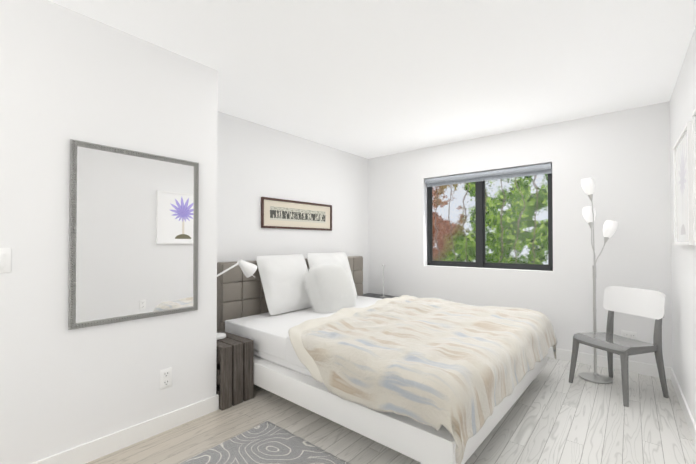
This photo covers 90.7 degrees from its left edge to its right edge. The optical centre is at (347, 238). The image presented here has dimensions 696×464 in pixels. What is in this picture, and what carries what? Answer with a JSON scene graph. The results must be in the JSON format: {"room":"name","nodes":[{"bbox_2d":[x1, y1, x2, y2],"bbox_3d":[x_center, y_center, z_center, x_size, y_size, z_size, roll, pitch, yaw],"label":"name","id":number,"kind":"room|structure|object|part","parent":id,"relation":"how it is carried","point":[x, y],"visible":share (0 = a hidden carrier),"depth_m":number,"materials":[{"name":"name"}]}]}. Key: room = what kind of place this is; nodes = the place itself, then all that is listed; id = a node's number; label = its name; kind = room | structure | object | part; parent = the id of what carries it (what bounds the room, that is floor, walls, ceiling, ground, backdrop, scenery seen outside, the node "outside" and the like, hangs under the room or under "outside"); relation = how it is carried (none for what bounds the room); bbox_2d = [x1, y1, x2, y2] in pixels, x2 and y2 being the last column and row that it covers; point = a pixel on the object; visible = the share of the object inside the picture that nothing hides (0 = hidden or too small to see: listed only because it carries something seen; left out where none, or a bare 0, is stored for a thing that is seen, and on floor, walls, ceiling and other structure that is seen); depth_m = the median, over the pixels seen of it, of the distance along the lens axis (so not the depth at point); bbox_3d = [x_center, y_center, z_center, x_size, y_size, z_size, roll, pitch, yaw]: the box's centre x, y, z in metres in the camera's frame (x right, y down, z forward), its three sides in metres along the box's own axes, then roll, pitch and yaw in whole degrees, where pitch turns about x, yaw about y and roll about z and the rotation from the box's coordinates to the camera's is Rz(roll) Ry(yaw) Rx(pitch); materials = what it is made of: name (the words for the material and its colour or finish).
{"room":"bedroom","nodes":[
{"label":"bedroom","id":0,"kind":"room"},
{"bbox_2d":[0,0,217,463],"bbox_3d":[-2.486,-0.008,1.383,0.920,2.480,3.690,-1,-1,40],"label":"wall","id":1,"kind":"structure","parent":0,"point":[66,75],"depth_m":1.87,"materials":[{"name":"white paint"}]},
{"bbox_2d":[0,248,10,272],"bbox_3d":[-1.667,0.105,1.645,0.009,0.120,0.078,-1,-1,40],"label":"switch plate","id":2,"kind":"object","parent":1,"relation":"attached to","point":[5,260],"visible":1,"depth_m":1.66,"materials":[{"name":"white plastic"}]},
{"bbox_2d":[31,395,218,463],"bbox_3d":[-2.123,1.176,1.077,0.012,0.105,3.702,-1,-1,40],"label":"baseboard","id":3,"kind":"structure","parent":1,"relation":"attached to","point":[85,453],"depth_m":2.06,"materials":[{"name":"white wood"}]},
{"bbox_2d":[68,139,198,329],"bbox_3d":[-1.269,-0.019,2.119,0.021,1.024,0.711,-1,-1,40],"label":"mirror","id":4,"kind":"object","parent":1,"relation":"attached to","point":[133,232],"visible":1,"depth_m":2.07,"materials":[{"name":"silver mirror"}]},
{"bbox_2d":[160,367,171,389],"bbox_3d":[-1.179,0.907,2.228,0.007,0.125,0.075,-1,-1,40],"label":"outlet","id":5,"kind":"object","parent":1,"relation":"attached to","point":[164,378],"visible":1,"depth_m":2.22,"materials":[{"name":"white plastic"}]},
{"bbox_2d":[217,111,367,293],"bbox_3d":[-0.681,0.025,4.138,0.200,2.480,2.860,-1,-1,40],"label":"wall","id":6,"kind":"structure","parent":0,"point":[256,162],"depth_m":3.90,"materials":[{"name":"white paint"}]},
{"bbox_2d":[261,197,331,230],"bbox_3d":[-0.570,-0.274,4.096,0.027,0.333,1.110,-1,-1,40],"label":"picture frame","id":7,"kind":"object","parent":6,"relation":"attached to","point":[282,213],"visible":0.98,"depth_m":4.03,"materials":[{"name":"beige paper"}]},
{"bbox_2d":[49,0,695,158],"bbox_3d":[-0.377,-1.296,1.512,4.030,0.100,6.950,-1,-1,40],"label":"ceiling","id":8,"kind":"structure","parent":0,"point":[368,79],"depth_m":2.36,"materials":[{"name":"white paint"}]},
{"bbox_2d":[86,357,695,463],"bbox_3d":[-0.377,1.283,1.482,4.030,0.100,6.950,-1,-1,40],"label":"floor","id":9,"kind":"structure","parent":0,"point":[552,415],"depth_m":2.22,"materials":[{"name":"white wood"}]},
{"bbox_2d":[216,331,253,410],"bbox_3d":[-1.004,1.023,2.736,0.470,0.450,0.267,-1,-1,40],"label":"crate","id":10,"kind":"object","parent":9,"relation":"on","point":[234,369],"visible":0.62,"depth_m":2.58,"materials":[{"name":"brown wood"}]},
{"bbox_2d":[217,259,256,339],"bbox_3d":[-0.969,0.486,2.867,0.156,0.623,0.454,-1,-1,40],"label":"desk lamp","id":11,"kind":"object","parent":10,"relation":"on","point":[248,269],"visible":0.62,"depth_m":2.93,"materials":[{"name":"white metal"}]},
{"bbox_2d":[180,421,349,463],"bbox_3d":[-0.666,1.218,1.092,1.408,0.019,2.088,-1,-1,40],"label":"rug","id":12,"kind":"object","parent":9,"relation":"on","point":[267,442],"visible":1,"depth_m":1.97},
{"bbox_2d":[363,293,398,298],"bbox_3d":[0.411,1.040,4.807,0.540,0.465,0.340,-1,-1,40],"label":"nightstand","id":13,"kind":"object","parent":9,"relation":"on","point":[374,295],"visible":0.12,"depth_m":4.87,"materials":[{"name":"grey wood"}]},
{"bbox_2d":[380,265,386,297],"bbox_3d":[0.486,0.584,4.699,0.100,0.442,0.100,-1,-1,40],"label":"table lamp","id":14,"kind":"object","parent":13,"relation":"on","point":[383,296],"visible":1,"depth_m":4.69,"materials":[{"name":"silver metal"}]},
{"bbox_2d":[217,252,556,463],"bbox_3d":[0.309,0.707,3.155,2.465,1.093,2.217,-1,-1,41],"label":"bed","id":15,"kind":"object","parent":9,"relation":"on","point":[431,381],"visible":0.98,"depth_m":2.33,"materials":[{"name":"beige fabric"}]},
{"bbox_3d":[0.291,0.868,3.160,2.120,0.230,1.900,-1,-1,41],"label":"mattress","id":16,"kind":"part","parent":15,"relation":"part of","materials":[{"name":"white fabric"}]},
{"bbox_2d":[256,254,313,314],"bbox_3d":[-0.624,0.455,3.576,0.293,0.578,0.689,-1,-1,41],"label":"pillow","id":17,"kind":"object","parent":15,"relation":"on","point":[280,289],"depth_m":3.45,"materials":[{"name":"white fabric"}]},
{"bbox_3d":[-0.524,0.688,3.963,0.148,0.910,2.090,-1,-1,41],"label":"headboard","id":18,"kind":"part","parent":15,"relation":"part of","materials":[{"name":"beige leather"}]},
{"bbox_2d":[307,252,356,298],"bbox_3d":[-0.177,0.457,4.102,0.278,0.586,0.687,-1,-1,41],"label":"pillow","id":19,"kind":"object","parent":15,"relation":"on","point":[314,259],"depth_m":4.10,"materials":[{"name":"white fabric"}]},
{"bbox_3d":[0.318,1.118,3.134,2.250,0.270,2.040,-1,-1,41],"label":"frame","id":20,"kind":"part","parent":15,"relation":"part of","materials":[{"name":"white paint"}]},
{"bbox_2d":[288,295,556,463],"bbox_3d":[0.625,0.876,2.868,1.623,0.494,2.209,-1,-1,41],"label":"duvet","id":21,"kind":"object","parent":15,"relation":"on","point":[427,380],"depth_m":2.06,"materials":[{"name":"beige fabric"}]},
{"bbox_2d":[578,177,617,383],"bbox_3d":[2.237,0.351,3.084,0.291,1.801,0.283,-1,-1,40],"label":"floor lamp","id":22,"kind":"object","parent":9,"relation":"on","point":[589,212],"visible":1,"depth_m":3.07,"materials":[{"name":"silver metal"}]},
{"bbox_2d":[569,286,668,406],"bbox_3d":[2.227,0.836,2.841,0.504,0.832,0.480,0,-1,-17],"label":"chair","id":23,"kind":"object","parent":9,"relation":"on","point":[648,303],"visible":1,"depth_m":2.81,"materials":[{"name":"grey wood"}]},
{"bbox_2d":[368,101,671,367],"bbox_3d":[1.654,0.025,4.196,3.730,2.480,0.200,-1,-1,40],"label":"wall","id":24,"kind":"structure","parent":0,"point":[621,158],"depth_m":3.56,"materials":[{"name":"white paint"}]},
{"bbox_2d":[427,173,552,270],"bbox_3d":[1.667,-0.226,4.214,1.499,1.168,0.060,-1,-1,40],"label":"window","id":25,"kind":"structure","parent":24,"relation":"in","point":[480,221],"depth_m":4.21,"materials":[{"name":"grey"}]},
{"bbox_2d":[425,163,551,186],"bbox_3d":[1.621,-0.754,4.164,1.475,0.108,0.076,-1,-1,40],"label":"roll","id":26,"kind":"object","parent":25,"relation":"attached to","point":[532,170],"visible":0.94,"depth_m":4.08,"materials":[{"name":"fabric"}]},
{"bbox_2d":[547,347,670,379],"bbox_3d":[1.587,1.212,4.100,3.330,0.105,0.012,-1,-1,40],"label":"baseboard","id":27,"kind":"structure","parent":24,"relation":"attached to","point":[633,366],"depth_m":3.33,"materials":[{"name":"white wood"}]},
{"bbox_2d":[621,330,636,339],"bbox_3d":[2.645,0.909,3.234,0.115,0.070,0.007,-1,-1,40],"label":"electrical outlet","id":28,"kind":"object","parent":24,"relation":"attached to","point":[630,334],"visible":0.88,"depth_m":3.23,"materials":[{"name":"white plastic"}]},
{"bbox_2d":[669,26,695,423],"bbox_3d":[0.826,-0.021,0.314,0.200,2.480,7.250,-1,-1,38],"label":"wall","id":29,"kind":"structure","parent":0,"point":[682,103],"depth_m":2.43,"materials":[{"name":"white paint"}]},
{"bbox_2d":[673,121,692,244],"bbox_3d":[2.206,-0.318,2.254,0.041,0.720,0.700,-1,-1,38],"label":"art","id":30,"kind":"object","parent":29,"relation":"attached to","point":[683,190],"visible":0.9,"depth_m":2.21,"materials":[{"name":"white paper"}]},
{"bbox_2d":[676,131,687,241],"bbox_3d":[2.211,-0.318,2.251,0.028,0.688,0.668,-1,-1,38],"label":"art print","id":31,"kind":"object","parent":30,"relation":"attached to","point":[682,142],"depth_m":2.27},
{"bbox_2d":[671,368,695,446],"bbox_3d":[0.832,1.169,0.479,0.012,0.105,6.538,-1,-1,38],"label":"baseboard","id":32,"kind":"structure","parent":29,"relation":"attached to","point":[690,421],"depth_m":2.39,"materials":[{"name":"white wood"}]},
{"bbox_2d":[692,107,695,244],"bbox_3d":[1.678,-0.326,1.588,0.041,0.720,0.700,-1,-1,38],"label":"art","id":33,"kind":"object","parent":29,"relation":"attached to","point":[694,166],"visible":1,"depth_m":1.86,"materials":[{"name":"white"}]},
{"label":"outside","id":34,"kind":"structure","parent":0,"visible":0},
{"bbox_2d":[432,174,547,264],"bbox_3d":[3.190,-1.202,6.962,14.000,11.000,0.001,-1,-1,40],"label":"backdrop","id":35,"kind":"structure","parent":34,"point":[516,209],"depth_m":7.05,"materials":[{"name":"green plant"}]}
]}

